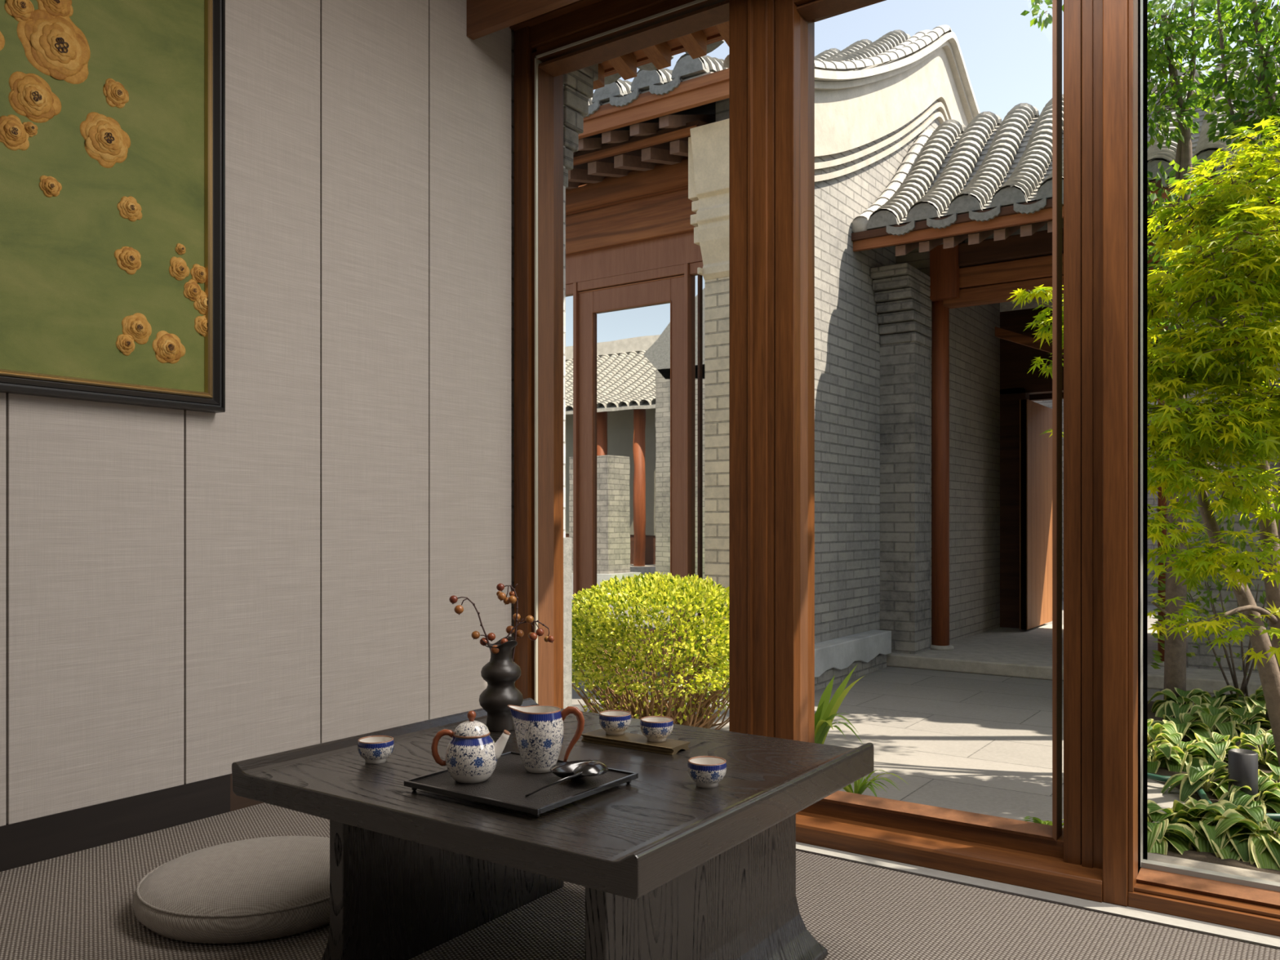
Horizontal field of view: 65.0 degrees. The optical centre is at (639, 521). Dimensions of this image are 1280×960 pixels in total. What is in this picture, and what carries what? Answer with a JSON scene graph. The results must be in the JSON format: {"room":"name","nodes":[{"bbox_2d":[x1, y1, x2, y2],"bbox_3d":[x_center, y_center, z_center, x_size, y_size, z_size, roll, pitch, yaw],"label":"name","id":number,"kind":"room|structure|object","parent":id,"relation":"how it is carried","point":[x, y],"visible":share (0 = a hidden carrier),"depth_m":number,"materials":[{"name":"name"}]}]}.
{"room":"tea room","nodes":[
{"label":"tea room","id":0,"kind":"room"},
{"bbox_2d":[0,0,565,826],"bbox_3d":[-2.212,-0.390,1.655,0.500,3.180,6.600,0,0,35],"label":"wall","id":1,"kind":"structure","parent":0,"point":[186,596],"depth_m":2.97,"materials":[{"name":"fabric"}]},
{"bbox_2d":[0,0,225,413],"bbox_3d":[-1.520,-0.970,2.170,0.051,1.350,1.350,0,0,35],"label":"framed picture","id":2,"kind":"object","parent":1,"relation":"attached to","point":[113,112],"visible":1,"depth_m":2.48,"materials":[{"name":"green fabric"}]},
{"bbox_2d":[0,31,4,50],"bbox_3d":[-1.479,-1.103,2.210,0.018,0.152,0.159,0,0,35],"label":"flower","id":3,"kind":"object","parent":2,"relation":"on","point":[2,33],"depth_m":2.27,"materials":[{"name":"gold metal"}]},
{"bbox_2d":[0,114,29,150],"bbox_3d":[-1.426,-0.888,2.288,0.016,0.082,0.074,0,0,35],"label":"flower","id":4,"kind":"object","parent":2,"relation":"on","point":[14,128],"depth_m":2.29,"materials":[{"name":"gold metal"}]},
{"bbox_2d":[4,0,34,22],"bbox_3d":[-1.416,-1.181,2.303,0.016,0.072,0.066,0,0,35],"label":"flower","id":5,"kind":"object","parent":2,"relation":"on","point":[15,11],"depth_m":2.30,"materials":[{"name":"gold metal"}]},
{"bbox_2d":[22,121,37,137],"bbox_3d":[-1.405,-0.906,2.321,0.014,0.035,0.034,0,0,35],"label":"flower","id":6,"kind":"object","parent":2,"relation":"on","point":[29,129],"depth_m":2.32,"materials":[{"name":"gold metal"}]},
{"bbox_2d":[8,71,61,123],"bbox_3d":[-1.396,-0.982,2.329,0.018,0.112,0.116,0,0,35],"label":"flower","id":7,"kind":"object","parent":2,"relation":"on","point":[33,97],"depth_m":2.32,"materials":[{"name":"gold metal"}]},
{"bbox_2d":[39,175,62,197],"bbox_3d":[-1.379,-0.786,2.358,0.014,0.051,0.052,0,0,35],"label":"flower","id":8,"kind":"object","parent":2,"relation":"on","point":[50,186],"depth_m":2.35,"materials":[{"name":"gold metal"}]},
{"bbox_2d":[17,8,90,84],"bbox_3d":[-1.372,-1.129,2.364,0.018,0.173,0.166,0,0,35],"label":"flower","id":9,"kind":"object","parent":2,"relation":"on","point":[54,44],"depth_m":2.36,"materials":[{"name":"gold metal"}]},
{"bbox_2d":[36,0,73,18],"bbox_3d":[-1.374,-1.224,2.364,0.016,0.088,0.086,0,0,35],"label":"flower","id":10,"kind":"object","parent":2,"relation":"on","point":[46,9],"depth_m":2.36,"materials":[{"name":"gold metal"}]},
{"bbox_2d":[80,111,130,168],"bbox_3d":[-1.304,-0.932,2.463,0.018,0.129,0.124,0,0,35],"label":"flower","id":11,"kind":"object","parent":2,"relation":"on","point":[104,136],"depth_m":2.46,"materials":[{"name":"gold metal"}]},
{"bbox_2d":[102,78,128,108],"bbox_3d":[-1.290,-1.057,2.484,0.016,0.070,0.065,0,0,35],"label":"flower","id":12,"kind":"object","parent":2,"relation":"on","point":[115,91],"depth_m":2.48,"materials":[{"name":"gold metal"}]},
{"bbox_2d":[115,333,134,355],"bbox_3d":[-1.278,-0.441,2.504,0.014,0.054,0.048,0,0,35],"label":"flower","id":13,"kind":"object","parent":2,"relation":"on","point":[125,343],"depth_m":2.50,"materials":[{"name":"gold metal"}]},
{"bbox_2d":[114,246,141,274],"bbox_3d":[-1.275,-0.653,2.509,0.014,0.069,0.069,0,0,35],"label":"flower","id":14,"kind":"object","parent":2,"relation":"on","point":[127,260],"depth_m":2.50,"materials":[{"name":"gold metal"}]},
{"bbox_2d":[116,195,142,222],"bbox_3d":[-1.272,-0.784,2.513,0.014,0.063,0.064,0,0,35],"label":"flower","id":15,"kind":"object","parent":2,"relation":"on","point":[129,208],"depth_m":2.51,"materials":[{"name":"gold metal"}]},
{"bbox_2d":[121,312,151,344],"bbox_3d":[-1.261,-0.487,2.527,0.016,0.079,0.078,0,0,35],"label":"flower","id":16,"kind":"object","parent":2,"relation":"on","point":[136,327],"depth_m":2.52,"materials":[{"name":"gold metal"}]},
{"bbox_2d":[152,330,185,364],"bbox_3d":[-1.212,-0.450,2.597,0.016,0.084,0.090,0,0,35],"label":"flower","id":17,"kind":"object","parent":2,"relation":"on","point":[168,346],"depth_m":2.59,"materials":[{"name":"gold metal"}]},
{"bbox_2d":[168,256,190,280],"bbox_3d":[-1.197,-0.659,2.621,0.014,0.061,0.057,0,0,35],"label":"flower","id":18,"kind":"object","parent":2,"relation":"on","point":[179,266],"depth_m":2.62,"materials":[{"name":"gold metal"}]},
{"bbox_2d":[175,243,186,254],"bbox_3d":[-1.196,-0.711,2.623,0.014,0.030,0.028,0,0,35],"label":"flower","id":19,"kind":"object","parent":2,"relation":"on","point":[180,248],"depth_m":2.62,"materials":[{"name":"gold metal"}]},
{"bbox_2d":[183,279,200,301],"bbox_3d":[-1.176,-0.610,2.651,0.014,0.058,0.052,0,0,35],"label":"flower","id":20,"kind":"object","parent":2,"relation":"on","point":[192,287],"depth_m":2.65,"materials":[{"name":"gold metal"}]},
{"bbox_2d":[190,263,206,283],"bbox_3d":[-1.168,-0.658,2.663,0.014,0.051,0.041,0,0,35],"label":"flower","id":21,"kind":"object","parent":2,"relation":"on","point":[197,271],"depth_m":2.66,"materials":[{"name":"gold metal"}]},
{"bbox_2d":[193,289,207,314],"bbox_3d":[-1.166,-0.584,2.665,0.014,0.065,0.035,0,0,35],"label":"flower","id":22,"kind":"object","parent":2,"relation":"on","point":[200,296],"depth_m":2.67,"materials":[{"name":"gold metal"}]},
{"bbox_2d":[194,315,207,337],"bbox_3d":[-1.165,-0.522,2.667,0.014,0.062,0.030,0,0,35],"label":"flower","id":23,"kind":"object","parent":2,"relation":"on","point":[200,321],"depth_m":2.67,"materials":[{"name":"gold metal"}]},
{"bbox_2d":[0,773,262,871],"bbox_3d":[-2.184,0.749,1.271,0.024,0.103,6.000,0,0,35],"label":"baseboard","id":24,"kind":"structure","parent":1,"relation":"attached to","point":[32,841],"depth_m":2.51,"materials":[{"name":"brown wood"}]},
{"bbox_2d":[466,0,579,39],"bbox_3d":[2.076,-1.827,1.688,6.511,0.247,0.035,0,0,35],"label":"trim","id":25,"kind":"structure","parent":1,"relation":"attached to","point":[484,17],"depth_m":3.44,"materials":[{"name":"brown wood"}]},
{"bbox_2d":[563,537,572,708],"bbox_3d":[-0.506,0.585,4.260,0.215,1.030,0.425,0,0,35],"label":"trim","id":26,"kind":"structure","parent":1,"relation":"attached to","point":[567,541],"depth_m":4.35,"materials":[{"name":"tile"}]},
{"bbox_2d":[509,0,728,708],"bbox_3d":[-0.010,-0.496,3.508,1.008,2.908,0.205,0,0,35],"label":"window","id":27,"kind":"structure","parent":1,"relation":"in","point":[580,34],"depth_m":3.71,"materials":[{"name":"brown wood"}]},
{"bbox_2d":[563,21,728,188],"bbox_3d":[0.624,-2.579,-0.155,7.467,2.258,7.294,0,0,35],"label":"tiled eave","id":28,"kind":"object","parent":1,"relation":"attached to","point":[579,87],"visible":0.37,"depth_m":4.38,"materials":[{"name":"grey tile"}]},
{"bbox_2d":[795,848,1279,949],"bbox_3d":[1.882,0.894,1.408,6.511,0.191,0.012,0,0,35],"label":"trim","id":29,"kind":"structure","parent":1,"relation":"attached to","point":[797,850],"depth_m":2.11,"materials":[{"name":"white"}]},
{"bbox_2d":[0,802,1279,959],"bbox_3d":[0.334,0.890,-0.826,6.511,0.180,5.423,0,0,35],"label":"floor","id":30,"kind":"structure","parent":0,"point":[77,905],"depth_m":2.01,"materials":[{"name":"carpet"}]},
{"bbox_2d":[132,835,329,943],"bbox_3d":[-0.794,0.754,2.110,0.484,0.086,0.484,0,0,35],"label":"floor cushion","id":31,"kind":"object","parent":30,"relation":"on","point":[257,889],"visible":0.74,"depth_m":1.96,"materials":[{"name":"grey fabric"}]},
{"bbox_2d":[231,697,873,959],"bbox_3d":[-0.133,0.607,1.800,0.851,0.387,0.772,0,0,35],"label":"table","id":32,"kind":"object","parent":30,"relation":"on","point":[669,867],"visible":0.92,"depth_m":1.69,"materials":[{"name":"black wood"}]},
{"bbox_2d":[357,735,394,764],"bbox_3d":[-0.471,0.408,1.791,0.063,0.040,0.063,0,0,35],"label":"teacup","id":33,"kind":"object","parent":32,"relation":"on","point":[375,749],"visible":1,"depth_m":1.77,"materials":[{"name":"white ceramic"}]},
{"bbox_2d":[479,635,523,732],"bbox_3d":[-0.286,0.335,2.071,0.091,0.187,0.091,0,0,35],"label":"ribbed vase","id":34,"kind":"object","parent":32,"relation":"on","point":[500,673],"visible":0.93,"depth_m":2.04,"materials":[{"name":"black ceramic"}]},
{"bbox_2d":[448,595,499,654],"bbox_3d":[-0.337,0.255,2.065,0.104,0.208,0.043,0,0,6],"label":"branch","id":35,"kind":"object","parent":34,"relation":"in","point":[459,609],"visible":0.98,"depth_m":2.06,"materials":[{"name":"brown plant"}]},
{"bbox_2d":[496,583,524,661],"bbox_3d":[-0.270,0.244,2.086,0.057,0.232,0.039,0,0,-22],"label":"branch","id":36,"kind":"object","parent":34,"relation":"in","point":[512,599],"visible":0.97,"depth_m":2.08,"materials":[{"name":"brown plant"}]},
{"bbox_2d":[494,615,554,644],"bbox_3d":[-0.237,0.276,2.074,0.119,0.163,0.036,0,0,-17],"label":"branch","id":37,"kind":"object","parent":34,"relation":"in","point":[529,619],"visible":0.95,"depth_m":2.08,"materials":[{"name":"brown plant"}]},
{"bbox_2d":[404,751,638,817],"bbox_3d":[-0.189,0.420,1.619,0.278,0.017,0.253,0,0,35],"label":"tray","id":38,"kind":"object","parent":32,"relation":"on","point":[508,785],"visible":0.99,"depth_m":1.58,"materials":[{"name":"black wood"}]},
{"bbox_2d":[431,711,510,783],"bbox_3d":[-0.271,0.359,1.615,0.107,0.111,0.083,0,0,35],"label":"teapot","id":39,"kind":"object","parent":38,"relation":"on","point":[472,755],"visible":1,"depth_m":1.59,"materials":[{"name":"white ceramic"}]},
{"bbox_2d":[507,704,584,773],"bbox_3d":[-0.159,0.361,1.673,0.109,0.108,0.084,0,0,35],"label":"milk pitcher","id":40,"kind":"object","parent":38,"relation":"on","point":[539,729],"visible":0.96,"depth_m":1.65,"materials":[{"name":"white ceramic"}]},
{"bbox_2d":[524,760,608,797],"bbox_3d":[-0.104,0.398,1.557,0.054,0.034,0.161,0,0,38],"label":"spoon","id":41,"kind":"object","parent":38,"relation":"on","point":[591,768],"visible":1,"depth_m":1.57,"materials":[{"name":"black paint"}]},
{"bbox_2d":[572,760,608,776],"bbox_3d":[-0.078,0.388,1.591,0.061,0.016,0.060,0,0,-15],"label":"spoon bowl","id":42,"kind":"object","parent":41,"relation":"on","point":[591,768],"depth_m":1.57,"materials":[{"name":"black paint"}]},
{"bbox_2d":[550,760,597,779],"bbox_3d":[-0.104,0.405,1.624,0.065,0.021,0.101,0,0,35],"label":"dish","id":43,"kind":"object","parent":38,"relation":"on","point":[562,770],"visible":0.5,"depth_m":1.63,"materials":[{"name":"black paint"}]},
{"bbox_2d":[581,728,689,755],"bbox_3d":[-0.010,0.421,1.923,0.211,0.014,0.064,0,0,35],"label":"tray","id":44,"kind":"object","parent":32,"relation":"on","point":[628,740],"visible":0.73,"depth_m":1.90,"materials":[{"name":"brown wood"}]},
{"bbox_2d":[599,710,631,735],"bbox_3d":[-0.049,0.394,1.964,0.063,0.040,0.063,0,0,-24],"label":"teacup","id":45,"kind":"object","parent":44,"relation":"on","point":[615,722],"visible":1,"depth_m":1.94,"materials":[{"name":"white ceramic"}]},
{"bbox_2d":[640,715,673,742],"bbox_3d":[0.032,0.394,1.905,0.063,0.040,0.063,0,0,-9],"label":"teacup","id":46,"kind":"object","parent":44,"relation":"on","point":[655,728],"visible":1,"depth_m":1.88,"materials":[{"name":"white ceramic"}]},
{"bbox_2d":[687,755,726,787],"bbox_3d":[0.109,0.408,1.632,0.063,0.040,0.063,0,0,-40],"label":"teacup","id":47,"kind":"object","parent":32,"relation":"on","point":[706,771],"visible":1,"depth_m":1.61,"materials":[{"name":"white ceramic"}]},
{"bbox_2d":[572,601,1245,827],"bbox_3d":[10.188,1.100,19.086,55.000,0.100,37.020,0,0,35],"label":"paving","id":48,"kind":"structure","parent":0,"point":[975,743],"depth_m":4.92,"materials":[{"name":"grey stone"}]},
{"bbox_2d":[572,571,728,729],"bbox_3d":[0.095,0.651,4.926,0.930,0.816,0.930,0,0,35],"label":"bush","id":49,"kind":"object","parent":48,"relation":"on","point":[654,588],"visible":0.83,"depth_m":4.66,"materials":[{"name":"green plant"}]},
{"bbox_2d":[565,24,980,694],"bbox_3d":[0.560,-1.583,9.819,5.018,5.266,6.908,0,0,35],"label":"building","id":50,"kind":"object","parent":48,"relation":"on","point":[647,191],"visible":0.45,"depth_m":6.94,"materials":[{"name":"grey brick"}]},
{"bbox_2d":[814,663,865,744],"bbox_3d":[0.779,0.814,4.121,0.372,0.480,0.190,0,0,35],"label":"leaf plant","id":51,"kind":"object","parent":48,"relation":"on","point":[825,713],"visible":0.44,"depth_m":4.12,"materials":[{"name":"green plant"}]},
{"bbox_2d":[814,629,891,690],"bbox_3d":[1.305,0.918,6.621,0.139,0.264,1.570,0,0,35],"label":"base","id":52,"kind":"object","parent":48,"relation":"on","point":[837,657],"visible":0.65,"depth_m":6.65,"materials":[{"name":"grey stone"}]},
{"bbox_2d":[842,769,908,796],"bbox_3d":[0.831,0.979,3.733,0.328,0.145,0.290,0,0,0],"label":"palm plant","id":53,"kind":"object","parent":48,"relation":"on","point":[860,787],"visible":0.48,"depth_m":3.73,"materials":[{"name":"green plant"}]},
{"bbox_2d":[1022,816,1063,826],"bbox_3d":[1.356,1.013,3.302,0.173,0.078,0.104,0,0,-8],"label":"seedling","id":54,"kind":"object","parent":48,"relation":"on","point":[1035,820],"visible":0.32,"depth_m":3.32,"materials":[{"name":"green plant"}]},
{"bbox_2d":[851,44,1279,697],"bbox_3d":[4.400,-1.093,7.401,4.356,4.286,4.083,0,0,35],"label":"gatehouse","id":55,"kind":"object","parent":48,"relation":"on","point":[966,463],"visible":0.43,"depth_m":7.41,"materials":[{"name":"grey brick"}]},
{"bbox_2d":[1033,395,1188,604],"bbox_3d":[8.090,-0.575,11.670,18.000,3.250,0.400,0,0,35],"label":"wall","id":56,"kind":"structure","parent":48,"relation":"on","point":[1151,589],"depth_m":12.61,"materials":[{"name":"grey brick"}]},
{"bbox_2d":[1150,487,1276,697],"bbox_3d":[3.407,0.409,5.669,0.954,1.287,0.614,0,0,35],"label":"shrub","id":57,"kind":"object","parent":48,"relation":"on","point":[1246,522],"visible":0.36,"depth_m":5.70,"materials":[{"name":"green plant"}]},
{"bbox_2d":[1147,701,1279,874],"bbox_3d":[4.462,1.050,2.863,5.929,0.040,3.010,0,0,35],"label":"garden bed","id":58,"kind":"object","parent":48,"relation":"on","point":[1203,856],"visible":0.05,"depth_m":3.16,"materials":[{"name":"soil"}]},
{"bbox_2d":[1020,0,1257,704],"bbox_3d":[2.751,-1.162,5.605,1.224,4.424,0.750,0,0,35],"label":"tree","id":59,"kind":"object","parent":58,"relation":"on","point":[1165,55],"visible":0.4,"depth_m":5.45,"materials":[{"name":"green plant"}]},
{"bbox_2d":[1007,115,1279,766],"bbox_3d":[3.116,-0.818,3.550,3.728,3.653,1.662,0,0,37],"label":"maple tree","id":60,"kind":"object","parent":58,"relation":"on","point":[1243,338],"visible":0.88,"depth_m":3.84,"materials":[{"name":"green plant"}]},
{"bbox_2d":[1147,719,1177,744],"bbox_3d":[2.345,1.021,4.672,0.321,0.241,0.287,0,0,39],"label":"hosta","id":61,"kind":"object","parent":58,"relation":"on","point":[1169,727],"visible":0.37,"depth_m":4.57,"materials":[{"name":"green plant"}]},
{"bbox_2d":[1147,741,1184,773],"bbox_3d":[2.118,1.023,4.221,0.305,0.207,0.273,0,0,-19],"label":"hosta","id":62,"kind":"object","parent":58,"relation":"on","point":[1166,748],"visible":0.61,"depth_m":4.16,"materials":[{"name":"green plant"}]},
{"bbox_2d":[1147,808,1199,854],"bbox_3d":[1.652,1.030,3.204,0.302,0.216,0.292,0,0,-44],"label":"hosta","id":63,"kind":"object","parent":58,"relation":"on","point":[1157,830],"visible":0.51,"depth_m":3.16,"materials":[{"name":"green plant"}]},
{"bbox_2d":[1147,687,1211,717],"bbox_3d":[2.896,1.020,5.298,0.385,0.254,0.345,0,0,24],"label":"hosta","id":64,"kind":"object","parent":58,"relation":"on","point":[1172,705],"visible":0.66,"depth_m":5.31,"materials":[{"name":"green plant"}]},
{"bbox_2d":[1150,712,1214,742],"bbox_3d":[2.543,1.029,4.782,0.356,0.221,0.370,0,0,35],"label":"hosta","id":65,"kind":"object","parent":58,"relation":"on","point":[1186,722],"visible":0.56,"depth_m":4.71,"materials":[{"name":"green plant"}]},
{"bbox_2d":[1147,799,1217,848],"bbox_3d":[1.761,1.021,3.273,0.342,0.208,0.301,0,0,9],"label":"hosta","id":66,"kind":"object","parent":58,"relation":"on","point":[1153,806],"visible":0.3,"depth_m":3.25,"materials":[{"name":"green plant"}]},
{"bbox_2d":[1147,733,1222,773],"bbox_3d":[2.272,1.029,4.247,0.324,0.241,0.336,0,0,-41],"label":"hosta","id":67,"kind":"object","parent":58,"relation":"on","point":[1175,739],"visible":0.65,"depth_m":4.21,"materials":[{"name":"green plant"}]},
{"bbox_2d":[1160,759,1227,802],"bbox_3d":[2.172,1.022,3.823,0.325,0.204,0.286,0,0,-29],"label":"hosta","id":68,"kind":"object","parent":58,"relation":"on","point":[1194,779],"visible":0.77,"depth_m":3.81,"materials":[{"name":"green plant"}]},
{"bbox_2d":[1168,795,1252,858],"bbox_3d":[1.796,1.019,3.233,0.339,0.236,0.321,0,0,43],"label":"hosta","id":69,"kind":"object","parent":58,"relation":"on","point":[1214,845],"visible":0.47,"depth_m":3.17,"materials":[{"name":"green plant"}]},
{"bbox_2d":[1191,732,1239,765],"bbox_3d":[2.459,1.021,4.286,0.301,0.218,0.342,0,0,30],"label":"hosta","id":70,"kind":"object","parent":58,"relation":"on","point":[1220,748],"visible":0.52,"depth_m":4.24,"materials":[{"name":"green plant"}]},
{"bbox_2d":[1186,688,1248,714],"bbox_3d":[3.108,1.029,5.384,0.403,0.244,0.389,0,0,-32],"label":"hosta","id":71,"kind":"object","parent":58,"relation":"on","point":[1216,702],"visible":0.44,"depth_m":5.36,"materials":[{"name":"green plant"}]},
{"bbox_2d":[1187,703,1250,742],"bbox_3d":[2.751,1.018,4.843,0.376,0.263,0.331,0,0,-34],"label":"hosta","id":72,"kind":"object","parent":58,"relation":"on","point":[1228,726],"visible":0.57,"depth_m":4.75,"materials":[{"name":"green plant"}]},
{"bbox_2d":[1175,0,1279,733],"bbox_3d":[3.138,-0.915,4.820,1.038,3.935,0.671,0,0,19],"label":"tree","id":73,"kind":"object","parent":58,"relation":"on","point":[1264,85],"visible":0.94,"depth_m":4.90,"materials":[{"name":"green plant"}]},
{"bbox_2d":[1195,802,1279,862],"bbox_3d":[1.895,1.014,3.172,0.266,0.212,0.295,0,0,7],"label":"hosta","id":74,"kind":"object","parent":58,"relation":"on","point":[1240,851],"visible":0.49,"depth_m":3.10,"materials":[{"name":"green plant"}]},
{"bbox_2d":[1214,684,1266,714],"bbox_3d":[3.276,1.018,5.389,0.411,0.261,0.361,0,0,30],"label":"hosta","id":75,"kind":"object","parent":58,"relation":"on","point":[1254,700],"visible":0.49,"depth_m":5.38,"materials":[{"name":"green plant"}]},
{"bbox_2d":[1227,748,1257,799],"bbox_3d":[2.193,0.943,3.655,0.094,0.215,0.094,0,0,35],"label":"garden lamp","id":76,"kind":"object","parent":58,"relation":"on","point":[1242,764],"visible":0.73,"depth_m":3.62,"materials":[{"name":"black metal"}]},
{"bbox_2d":[1214,705,1271,737],"bbox_3d":[2.930,1.020,4.838,0.335,0.230,0.352,0,0,34],"label":"hosta","id":77,"kind":"object","parent":58,"relation":"on","point":[1256,729],"visible":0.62,"depth_m":4.85,"materials":[{"name":"green plant"}]},
{"bbox_2d":[1212,773,1279,813],"bbox_3d":[2.204,1.021,3.598,0.288,0.213,0.274,0,0,-18],"label":"hosta","id":78,"kind":"object","parent":58,"relation":"on","point":[1235,796],"visible":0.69,"depth_m":3.60,"materials":[{"name":"green plant"}]},
{"bbox_2d":[1214,804,1279,870],"bbox_3d":[1.961,1.020,3.080,0.337,0.259,0.302,0,0,-15],"label":"hosta","id":79,"kind":"object","parent":58,"relation":"on","point":[1265,852],"visible":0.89,"depth_m":3.07,"materials":[{"name":"green plant"}]},
{"bbox_2d":[1226,732,1279,770],"bbox_3d":[2.621,1.020,4.260,0.323,0.226,0.306,0,0,17],"label":"hosta","id":80,"kind":"object","parent":58,"relation":"on","point":[1248,739],"visible":0.59,"depth_m":4.29,"materials":[{"name":"green plant"}]},
{"bbox_2d":[1243,705,1269,724],"bbox_3d":[3.098,1.012,4.901,0.325,0.232,0.293,0,0,-20],"label":"hosta","id":81,"kind":"object","parent":58,"relation":"on","point":[1256,708],"visible":0.27,"depth_m":4.90,"materials":[{"name":"green plant"}]},
{"bbox_2d":[1249,821,1279,839],"bbox_3d":[2.026,1.030,3.084,0.336,0.202,0.324,0,0,38],"label":"hosta","id":82,"kind":"object","parent":58,"relation":"on","point":[1263,822],"visible":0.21,"depth_m":3.11,"materials":[{"name":"green plant"}]},
{"bbox_2d":[1262,728,1272,757],"bbox_3d":[2.807,1.012,4.309,0.266,0.233,0.295,0,0,3],"label":"hosta","id":83,"kind":"object","parent":58,"relation":"on","point":[1270,730],"visible":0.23,"depth_m":4.37,"materials":[{"name":"green plant"}]},
{"bbox_2d":[1257,762,1279,809],"bbox_3d":[2.357,1.013,3.689,0.295,0.222,0.266,0,0,-8],"label":"hosta","id":84,"kind":"object","parent":58,"relation":"on","point":[1276,771],"visible":0.29,"depth_m":3.73,"materials":[{"name":"green plant"}]},
{"bbox_2d":[795,841,1279,946],"bbox_3d":[2.097,1.029,1.719,6.511,0.142,0.745,0,0,35],"label":"window sill","id":85,"kind":"structure","parent":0,"point":[1254,936],"depth_m":2.54,"materials":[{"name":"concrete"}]},
{"bbox_2d":[728,0,773,737],"bbox_3d":[0.397,-0.496,3.238,0.152,2.908,0.186,0,0,35],"label":"window mullion","id":86,"kind":"structure","parent":85,"relation":"on","point":[751,22],"depth_m":3.16,"materials":[{"name":"brown wood"}]},
{"bbox_2d":[773,0,1102,902],"bbox_3d":[0.820,-0.496,2.909,0.998,2.908,0.245,0,0,35],"label":"window frame","id":87,"kind":"structure","parent":85,"relation":"on","point":[1020,853],"depth_m":2.98,"materials":[{"name":"brown wood"}]},
{"bbox_2d":[1081,0,1128,906],"bbox_3d":[1.230,-0.496,2.628,0.118,2.908,0.240,0,0,35],"label":"window mullion","id":88,"kind":"structure","parent":85,"relation":"on","point":[1104,23],"depth_m":2.52,"materials":[{"name":"brown wood"}]},
{"bbox_2d":[1127,0,1279,936],"bbox_3d":[1.969,-0.496,2.118,1.697,2.908,0.235,0,0,35],"label":"window","id":89,"kind":"structure","parent":85,"relation":"on","point":[1241,902],"depth_m":2.52,"materials":[{"name":"brown wood"}]},
{"bbox_2d":[1147,852,1279,882],"bbox_3d":[2.518,1.075,2.123,6.680,0.150,0.400,0,0,35],"label":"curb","id":90,"kind":"structure","parent":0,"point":[1151,856],"depth_m":2.91,"materials":[{"name":"stone"}]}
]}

